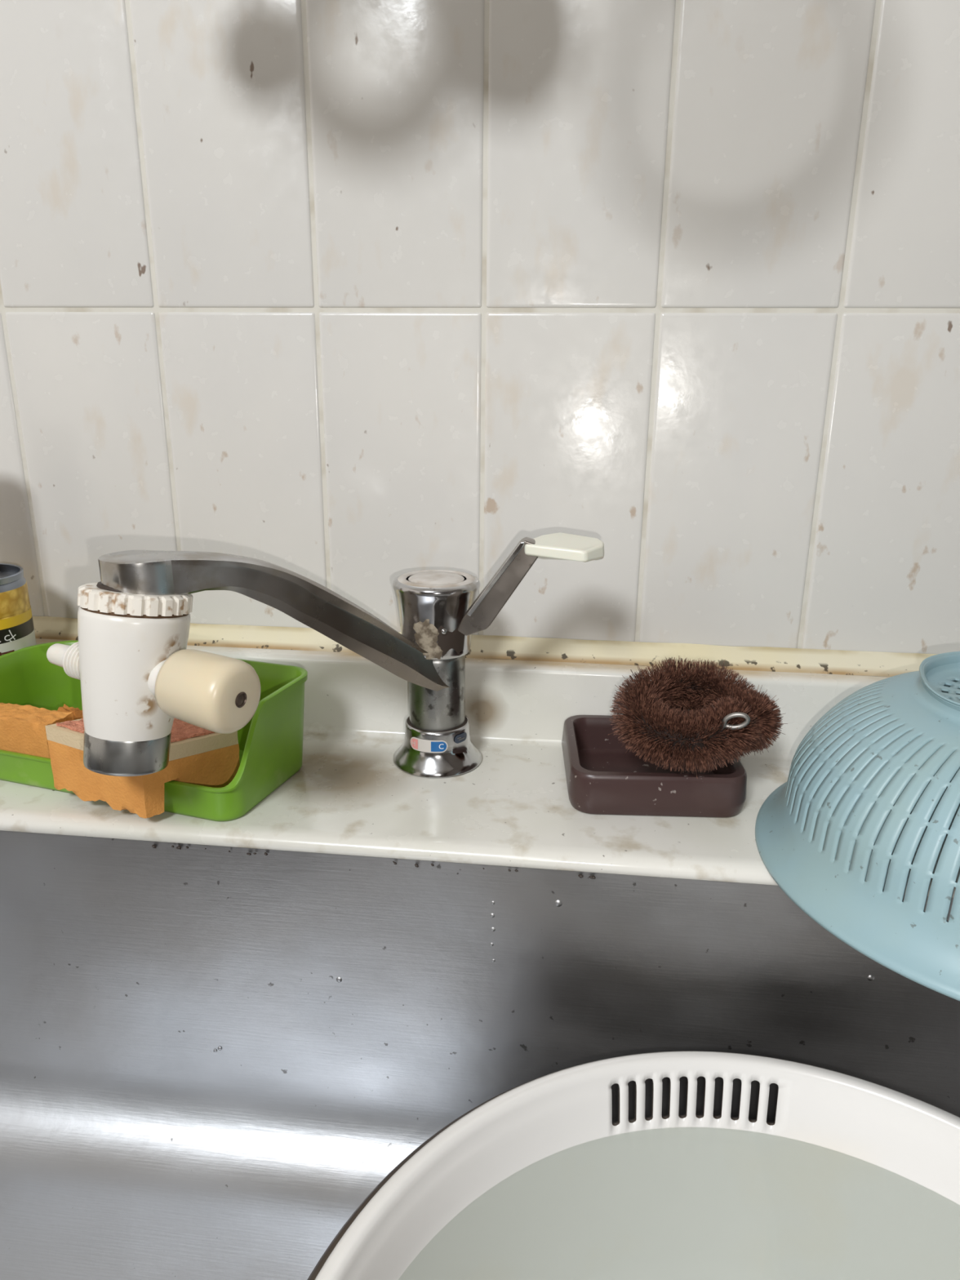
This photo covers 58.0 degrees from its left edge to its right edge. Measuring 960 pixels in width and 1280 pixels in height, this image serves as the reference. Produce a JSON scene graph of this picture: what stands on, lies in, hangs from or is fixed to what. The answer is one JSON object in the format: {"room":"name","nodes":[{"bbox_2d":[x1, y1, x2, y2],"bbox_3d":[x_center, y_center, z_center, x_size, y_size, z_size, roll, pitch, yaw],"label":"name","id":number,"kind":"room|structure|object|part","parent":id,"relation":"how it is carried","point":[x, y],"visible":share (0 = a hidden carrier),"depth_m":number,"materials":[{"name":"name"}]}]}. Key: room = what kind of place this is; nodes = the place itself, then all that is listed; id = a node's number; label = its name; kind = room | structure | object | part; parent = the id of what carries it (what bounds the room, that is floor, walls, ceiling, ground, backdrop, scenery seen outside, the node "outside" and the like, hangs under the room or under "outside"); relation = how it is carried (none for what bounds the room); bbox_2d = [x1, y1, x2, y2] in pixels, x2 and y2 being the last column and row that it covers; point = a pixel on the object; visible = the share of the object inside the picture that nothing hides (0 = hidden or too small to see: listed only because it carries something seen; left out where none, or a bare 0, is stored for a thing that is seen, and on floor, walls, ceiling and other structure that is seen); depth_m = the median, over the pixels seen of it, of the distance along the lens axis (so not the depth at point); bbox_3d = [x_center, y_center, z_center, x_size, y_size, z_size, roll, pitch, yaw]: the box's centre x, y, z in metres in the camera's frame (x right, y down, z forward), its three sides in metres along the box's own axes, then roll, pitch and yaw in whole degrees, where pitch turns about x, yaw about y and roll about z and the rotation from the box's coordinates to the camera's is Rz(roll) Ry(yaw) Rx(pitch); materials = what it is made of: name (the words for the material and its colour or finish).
{"room":"kitchen","nodes":[
{"label":"kitchen","id":0,"kind":"room"},
{"bbox_2d":[0,0,959,653],"bbox_3d":[0.154,-0.473,0.402,2.298,0.998,0.007,2,17,6],"label":"wall","id":1,"kind":"structure","parent":0,"point":[769,97],"depth_m":0.50,"materials":[{"name":"tile"}]},
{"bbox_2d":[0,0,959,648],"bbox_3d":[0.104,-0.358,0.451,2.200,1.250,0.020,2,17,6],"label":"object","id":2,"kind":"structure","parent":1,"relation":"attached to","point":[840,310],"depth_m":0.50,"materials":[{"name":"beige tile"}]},
{"bbox_2d":[32,616,937,676],"bbox_3d":[0.099,0.008,0.546,2.200,0.013,0.013,2,17,6],"label":"trim","id":3,"kind":"structure","parent":1,"relation":"attached to","point":[482,646],"depth_m":0.55,"materials":[{"name":"plastic"}]},
{"bbox_3d":[-0.046,1.229,-0.309,3.400,0.020,2.420,2,17,6],"label":"floor","id":4,"kind":"structure","parent":0,"visible":0},
{"bbox_3d":[0.058,0.575,0.394,2.200,0.820,0.640,2,17,6],"label":"base cabinet","id":5,"kind":"object","parent":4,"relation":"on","visible":0},
{"bbox_2d":[0,638,959,897],"bbox_3d":[0.061,0.147,0.253,2.200,0.081,0.660,2,17,6],"label":"countertop","id":6,"kind":"structure","parent":5,"relation":"on","point":[348,795],"depth_m":0.48,"materials":[{"name":"stone"}]},
{"bbox_2d":[0,563,36,655],"bbox_3d":[-0.313,0.010,0.544,0.063,0.106,0.063,2,17,6],"label":"can","id":7,"kind":"object","parent":6,"relation":"on","point":[16,623],"visible":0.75,"depth_m":0.53,"materials":[{"name":"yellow metal"}]},
{"bbox_2d":[0,640,307,821],"bbox_3d":[-0.199,0.047,0.502,0.190,0.060,0.086,6,18,18],"label":"tray","id":8,"kind":"object","parent":6,"relation":"on","point":[270,744],"visible":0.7,"depth_m":0.48,"materials":[{"name":"green plastic"}]},
{"bbox_2d":[0,702,74,758],"bbox_3d":[-0.263,0.057,0.502,0.053,0.033,0.022,6,18,18],"label":"sponge","id":9,"kind":"object","parent":8,"relation":"in","point":[22,727],"visible":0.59,"depth_m":0.49,"materials":[{"name":"orange plastic"}]},
{"bbox_2d":[57,703,83,719],"bbox_3d":[-0.221,0.059,0.508,0.073,0.030,0.025,6,18,17],"label":"sponge","id":10,"kind":"object","parent":8,"relation":"in","point":[77,713],"visible":0.09,"depth_m":0.52,"materials":[{"name":"brown plastic"}]},
{"bbox_2d":[44,718,239,818],"bbox_3d":[-0.181,0.063,0.470,0.081,0.044,0.055,8,19,23],"label":"sponge","id":11,"kind":"object","parent":8,"relation":"in","point":[199,756],"visible":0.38,"depth_m":0.46,"materials":[{"name":"orange plastic"}]},
{"bbox_2d":[46,532,604,777],"bbox_3d":[-0.073,0.020,0.453,0.269,0.143,0.108,-8,19,-27],"label":"faucet","id":12,"kind":"object","parent":6,"relation":"on","point":[136,671],"visible":1,"depth_m":0.41,"materials":[{"name":"silver metal"}]},
{"bbox_3d":[-0.121,0.023,0.389,0.037,0.034,0.034,9,19,25],"label":"selector knob","id":13,"kind":"part","parent":12,"relation":"part of","materials":[{"name":"beige plastic"}]},
{"bbox_3d":[-0.098,-0.004,0.451,0.178,0.096,0.033,-11,21,-33],"label":"spout","id":14,"kind":"part","parent":12,"relation":"part of","materials":[{"name":"silver metal"}]},
{"bbox_3d":[0.010,-0.029,0.464,0.042,0.053,0.012,2,17,6],"label":"lever","id":15,"kind":"part","parent":12,"relation":"part of","materials":[{"name":"silver metal"}]},
{"bbox_2d":[0,830,959,1279],"bbox_3d":[-0.023,0.259,0.262,1.080,0.182,0.454,2,17,6],"label":"sink","id":16,"kind":"object","parent":6,"relation":"in","point":[211,1057],"visible":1,"depth_m":0.45,"materials":[{"name":"metal"}]},
{"bbox_2d":[306,1051,959,1279],"bbox_3d":[0.097,0.292,0.256,0.340,0.118,0.340,2,17,6],"label":"tub","id":17,"kind":"object","parent":16,"relation":"in","point":[851,1178],"visible":1,"depth_m":0.38,"materials":[{"name":"white plastic"}]},
{"bbox_2d":[561,715,746,817],"bbox_3d":[0.097,0.070,0.497,0.096,0.024,0.088,1,17,2],"label":"dish","id":18,"kind":"object","parent":6,"relation":"on","point":[602,778],"visible":0.73,"depth_m":0.46,"materials":[{"name":"brown plastic"}]},
{"bbox_2d":[608,657,787,777],"bbox_3d":[0.118,0.039,0.474,0.094,0.049,0.085,2,17,6],"label":"brush","id":19,"kind":"object","parent":18,"relation":"on","point":[718,720],"visible":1,"depth_m":0.46,"materials":[{"name":"brown"}]},
{"bbox_2d":[755,651,959,1000],"bbox_3d":[0.254,0.065,0.400,0.234,0.095,0.234,2,17,6],"label":"strainer","id":20,"kind":"object","parent":6,"relation":"on","point":[875,768],"visible":1,"depth_m":0.37,"materials":[{"name":"blue plastic"}]}
]}

